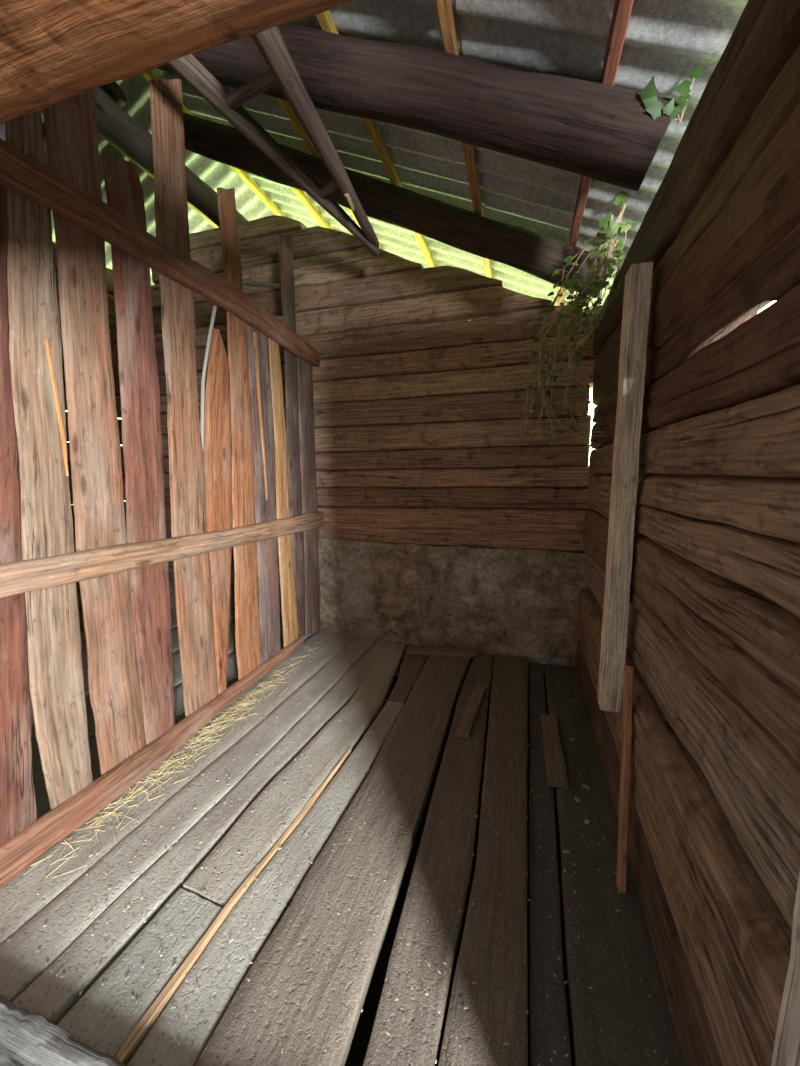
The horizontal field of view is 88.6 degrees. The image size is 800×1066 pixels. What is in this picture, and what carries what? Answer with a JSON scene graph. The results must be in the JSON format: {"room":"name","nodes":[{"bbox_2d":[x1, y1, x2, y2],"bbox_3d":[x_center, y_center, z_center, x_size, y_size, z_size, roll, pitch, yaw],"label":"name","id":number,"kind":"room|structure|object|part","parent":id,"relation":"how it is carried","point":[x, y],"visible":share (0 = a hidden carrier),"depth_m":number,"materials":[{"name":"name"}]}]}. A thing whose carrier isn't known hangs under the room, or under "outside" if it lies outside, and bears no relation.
{"room":"farm building","nodes":[
{"label":"farm building","id":0,"kind":"room"},
{"bbox_2d":[6,221,126,643],"bbox_3d":[-2.979,-0.532,2.819,0.157,3.398,3.000,2,9,16],"label":"wall","id":1,"kind":"structure","parent":0,"point":[109,273],"depth_m":3.66,"materials":[{"name":"brown wood"}]},
{"bbox_2d":[4,81,126,220],"bbox_3d":[-2.365,-2.523,2.767,1.275,0.762,0.192,2,9,16],"label":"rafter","id":2,"kind":"object","parent":1,"relation":"on","point":[113,89],"visible":0.03,"depth_m":2.59,"materials":[{"name":"brown wood"}]},
{"bbox_2d":[100,135,218,227],"bbox_3d":[-2.147,-2.752,2.587,0.052,0.052,3.850,2,9,16],"label":"batten","id":3,"kind":"object","parent":2,"relation":"on","point":[191,206],"visible":0.11,"depth_m":3.63,"materials":[{"name":"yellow wood"}]},
{"bbox_2d":[0,614,684,1065],"bbox_3d":[-0.957,1.136,2.424,4.053,0.085,2.749,2,9,16],"label":"floor","id":4,"kind":"structure","parent":0,"point":[290,947],"depth_m":1.43,"materials":[{"name":"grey wood"}]},
{"bbox_2d":[0,79,323,888],"bbox_3d":[-1.088,-0.567,2.367,0.135,3.467,3.013,2,9,16],"label":"wall","id":5,"kind":"structure","parent":4,"relation":"on","point":[123,579],"depth_m":1.83,"materials":[{"name":"brown wood"}]},
{"bbox_3d":[-1.003,-1.347,2.403,0.052,0.232,2.577,2,9,16],"label":"rail","id":6,"kind":"part","parent":5,"relation":"part of","materials":[{"name":"brown wood"}]},
{"bbox_3d":[-1.047,0.030,2.467,0.046,0.178,2.658,2,9,16],"label":"rail","id":7,"kind":"part","parent":5,"relation":"part of","materials":[{"name":"brown wood"}]},
{"bbox_2d":[200,304,216,454],"bbox_3d":[-1.107,-0.617,2.391,0.021,1.529,0.272,2,9,16],"label":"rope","id":8,"kind":"object","parent":5,"relation":"attached to","point":[208,343],"visible":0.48,"depth_m":2.33,"materials":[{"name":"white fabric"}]},
{"bbox_2d":[243,280,280,287],"bbox_3d":[-0.988,-1.698,2.798,0.036,0.316,0.776,2,8,11],"label":"stick","id":9,"kind":"object","parent":5,"relation":"attached to","point":[245,282],"visible":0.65,"depth_m":2.84,"materials":[{"name":"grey wood"}]},
{"bbox_2d":[276,316,297,321],"bbox_3d":[-0.876,-1.631,3.124,0.031,0.144,0.409,2,9,12],"label":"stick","id":10,"kind":"object","parent":5,"relation":"attached to","point":[278,317],"visible":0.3,"depth_m":3.05,"materials":[{"name":"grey wood"}]},
{"bbox_2d":[13,643,318,909],"bbox_3d":[-0.974,1.095,2.443,0.293,0.015,2.265,2,9,16],"label":"straw","id":11,"kind":"object","parent":4,"relation":"on","point":[239,702],"visible":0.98,"depth_m":2.10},
{"bbox_2d":[0,643,667,1065],"bbox_3d":[-0.051,1.140,2.126,2.007,0.005,2.396,2,9,16],"label":"crumbs","id":12,"kind":"object","parent":4,"relation":"on","point":[171,866],"visible":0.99,"depth_m":1.41,"materials":[{"name":"grey"}]},
{"bbox_2d":[388,645,428,703],"bbox_3d":[0.046,1.034,3.061,0.218,0.031,0.860,2,9,16],"label":"plank","id":13,"kind":"object","parent":4,"relation":"on","point":[412,665],"visible":0.77,"depth_m":2.97,"materials":[{"name":"brown wood"}]},
{"bbox_2d":[406,647,475,656],"bbox_3d":[0.331,0.955,3.297,0.555,0.032,0.082,1,8,6],"label":"plank","id":14,"kind":"object","parent":4,"relation":"on","point":[411,650],"visible":1,"depth_m":3.27,"materials":[{"name":"brown wood"}]},
{"bbox_2d":[455,685,485,738],"bbox_3d":[0.449,1.078,2.521,0.075,0.028,0.569,3,9,22],"label":"plank","id":15,"kind":"object","parent":4,"relation":"on","point":[464,729],"visible":1,"depth_m":2.45,"materials":[{"name":"brown wood"}]},
{"bbox_2d":[541,714,568,789],"bbox_3d":[0.820,1.144,2.198,0.103,0.024,0.592,2,9,16],"label":"plank","id":16,"kind":"object","parent":4,"relation":"on","point":[557,777],"visible":1,"depth_m":2.12,"materials":[{"name":"brown wood"}]},
{"bbox_2d":[616,665,633,893],"bbox_3d":[0.826,0.881,1.504,0.029,0.736,0.287,3,9,22],"label":"leaning stick","id":17,"kind":"object","parent":4,"relation":"on","point":[623,815],"visible":1,"depth_m":1.49,"materials":[{"name":"brown wood"}]},
{"bbox_2d":[0,0,747,309],"bbox_3d":[-0.868,-2.233,2.224,5.000,1.491,4.145,2,9,16],"label":"ceiling","id":18,"kind":"structure","parent":0,"point":[667,40],"depth_m":2.16,"materials":[{"name":"grey metal"}]},
{"bbox_2d":[183,112,612,297],"bbox_3d":[-0.154,-2.206,2.714,2.992,1.386,0.220,1,8,9],"label":"rafter","id":19,"kind":"object","parent":18,"relation":"attached to","point":[530,252],"visible":0.73,"depth_m":2.62,"materials":[{"name":"brown wood"}]},
{"bbox_2d":[141,70,285,216],"bbox_3d":[-1.649,-2.880,2.419,0.052,0.054,3.850,2,9,16],"label":"batten","id":20,"kind":"object","parent":19,"relation":"on","point":[150,75],"visible":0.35,"depth_m":3.56,"materials":[{"name":"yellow wood"}]},
{"bbox_2d":[289,186,331,228],"bbox_3d":[-1.150,-2.645,2.304,0.047,0.053,3.850,2,9,16],"label":"batten","id":21,"kind":"object","parent":19,"relation":"on","point":[301,195],"visible":0.27,"depth_m":3.54,"materials":[{"name":"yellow wood"}]},
{"bbox_2d":[315,10,435,266],"bbox_3d":[-0.201,-2.196,2.085,0.046,0.054,3.850,2,9,16],"label":"batten","id":22,"kind":"object","parent":19,"relation":"on","point":[325,20],"visible":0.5,"depth_m":2.37,"materials":[{"name":"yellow wood"}]},
{"bbox_2d":[156,23,677,190],"bbox_3d":[-0.425,-2.073,1.832,2.966,1.404,0.257,2,9,16],"label":"rafter","id":23,"kind":"object","parent":18,"relation":"attached to","point":[606,133],"visible":0.64,"depth_m":1.60,"materials":[{"name":"brown wood"}]},
{"bbox_2d":[166,26,379,255],"bbox_3d":[-0.580,-1.956,2.124,0.628,0.340,1.499,2,9,16],"label":"roof truss","id":24,"kind":"object","parent":23,"relation":"attached to","point":[270,43],"visible":0.94,"depth_m":1.88,"materials":[{"name":"brown wood"}]},
{"bbox_2d":[275,97,381,248],"bbox_3d":[-0.700,-2.432,2.200,0.047,0.053,3.850,2,9,16],"label":"batten","id":25,"kind":"object","parent":23,"relation":"on","point":[286,107],"visible":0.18,"depth_m":2.46,"materials":[{"name":"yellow wood"}]},
{"bbox_2d":[435,0,492,277],"bbox_3d":[0.307,-1.956,1.967,0.047,0.055,3.850,2,9,16],"label":"batten","id":26,"kind":"object","parent":23,"relation":"on","point":[444,7],"visible":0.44,"depth_m":2.05,"materials":[{"name":"brown wood"}]},
{"bbox_2d":[556,0,633,305],"bbox_3d":[0.858,-1.696,1.840,0.048,0.053,3.850,2,9,16],"label":"batten","id":27,"kind":"object","parent":23,"relation":"on","point":[622,9],"visible":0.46,"depth_m":1.41,"materials":[{"name":"brown wood"}]},
{"bbox_2d":[640,63,702,122],"bbox_3d":[0.911,-1.481,1.388,0.166,0.143,0.086,-1,8,-7],"label":"sprig","id":28,"kind":"object","parent":23,"relation":"attached to","point":[653,106],"visible":1,"depth_m":1.39,"materials":[{"name":"green plant"}]},
{"bbox_3d":[0.922,-1.471,1.422,0.138,0.099,0.074,2,9,16],"label":"stem","id":29,"kind":"part","parent":28,"relation":"part of","materials":[{"name":"green plant"}]},
{"bbox_2d":[151,215,598,676],"bbox_3d":[-0.504,-0.785,3.633,4.352,3.744,0.368,2,9,16],"label":"wall","id":30,"kind":"structure","parent":0,"point":[439,528],"depth_m":3.28,"materials":[{"name":"wood"}]},
{"bbox_2d":[94,87,247,227],"bbox_3d":[-1.828,-2.476,2.293,0.210,0.257,3.004,2,9,16],"label":"log","id":31,"kind":"object","parent":30,"relation":"on","point":[115,125],"visible":0.48,"depth_m":2.60,"materials":[{"name":"brown wood"}]},
{"bbox_2d":[328,658,574,1065],"bbox_3d":[-0.968,1.383,2.495,4.671,0.268,3.425,2,9,16],"label":"floor gaps","id":32,"kind":"structure","parent":0,"point":[359,1045],"depth_m":1.45,"materials":[{"name":"black"}]},
{"bbox_2d":[0,994,124,1065],"bbox_3d":[-0.565,1.374,0.764,2.500,0.259,0.387,2,9,16],"label":"log","id":33,"kind":"object","parent":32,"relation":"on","point":[26,1038],"visible":1,"depth_m":0.98,"materials":[{"name":"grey wood"}]},
{"bbox_2d":[575,0,799,1065],"bbox_3d":[1.029,0.018,1.607,0.214,2.668,2.910,2,9,16],"label":"wall","id":34,"kind":"structure","parent":0,"point":[713,641],"depth_m":0.97,"materials":[{"name":"brown wood"}]},
{"bbox_2d":[495,178,639,449],"bbox_3d":[0.901,-1.169,2.359,0.728,1.365,0.492,2,9,16],"label":"climbing plant","id":35,"kind":"object","parent":34,"relation":"attached to","point":[612,229],"visible":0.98,"depth_m":2.33,"materials":[{"name":"green plant"}]},
{"bbox_2d":[597,262,652,712],"bbox_3d":[0.903,-0.119,1.662,0.091,1.757,0.102,2,9,16],"label":"wall post","id":36,"kind":"object","parent":34,"relation":"attached to","point":[638,279],"visible":0.99,"depth_m":1.61,"materials":[{"name":"brown wood"}]},
{"bbox_2d":[771,870,799,1065],"bbox_3d":[0.461,0.326,0.361,0.142,1.950,0.063,2,9,16],"label":"post","id":37,"kind":"object","parent":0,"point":[786,1052],"visible":1,"depth_m":0.42,"materials":[{"name":"brown wood"}]},
{"bbox_3d":[-1.338,-0.397,0.821,4.340,3.714,0.207,2,9,16],"label":"wall","id":38,"kind":"structure","parent":0,"visible":0},
{"bbox_2d":[0,0,352,122],"bbox_3d":[-0.522,-0.836,0.499,2.550,0.349,0.345,2,9,16],"label":"lintel beam","id":39,"kind":"structure","parent":38,"relation":"attached to","point":[52,52],"depth_m":0.56,"materials":[{"name":"brown wood"}]}
]}

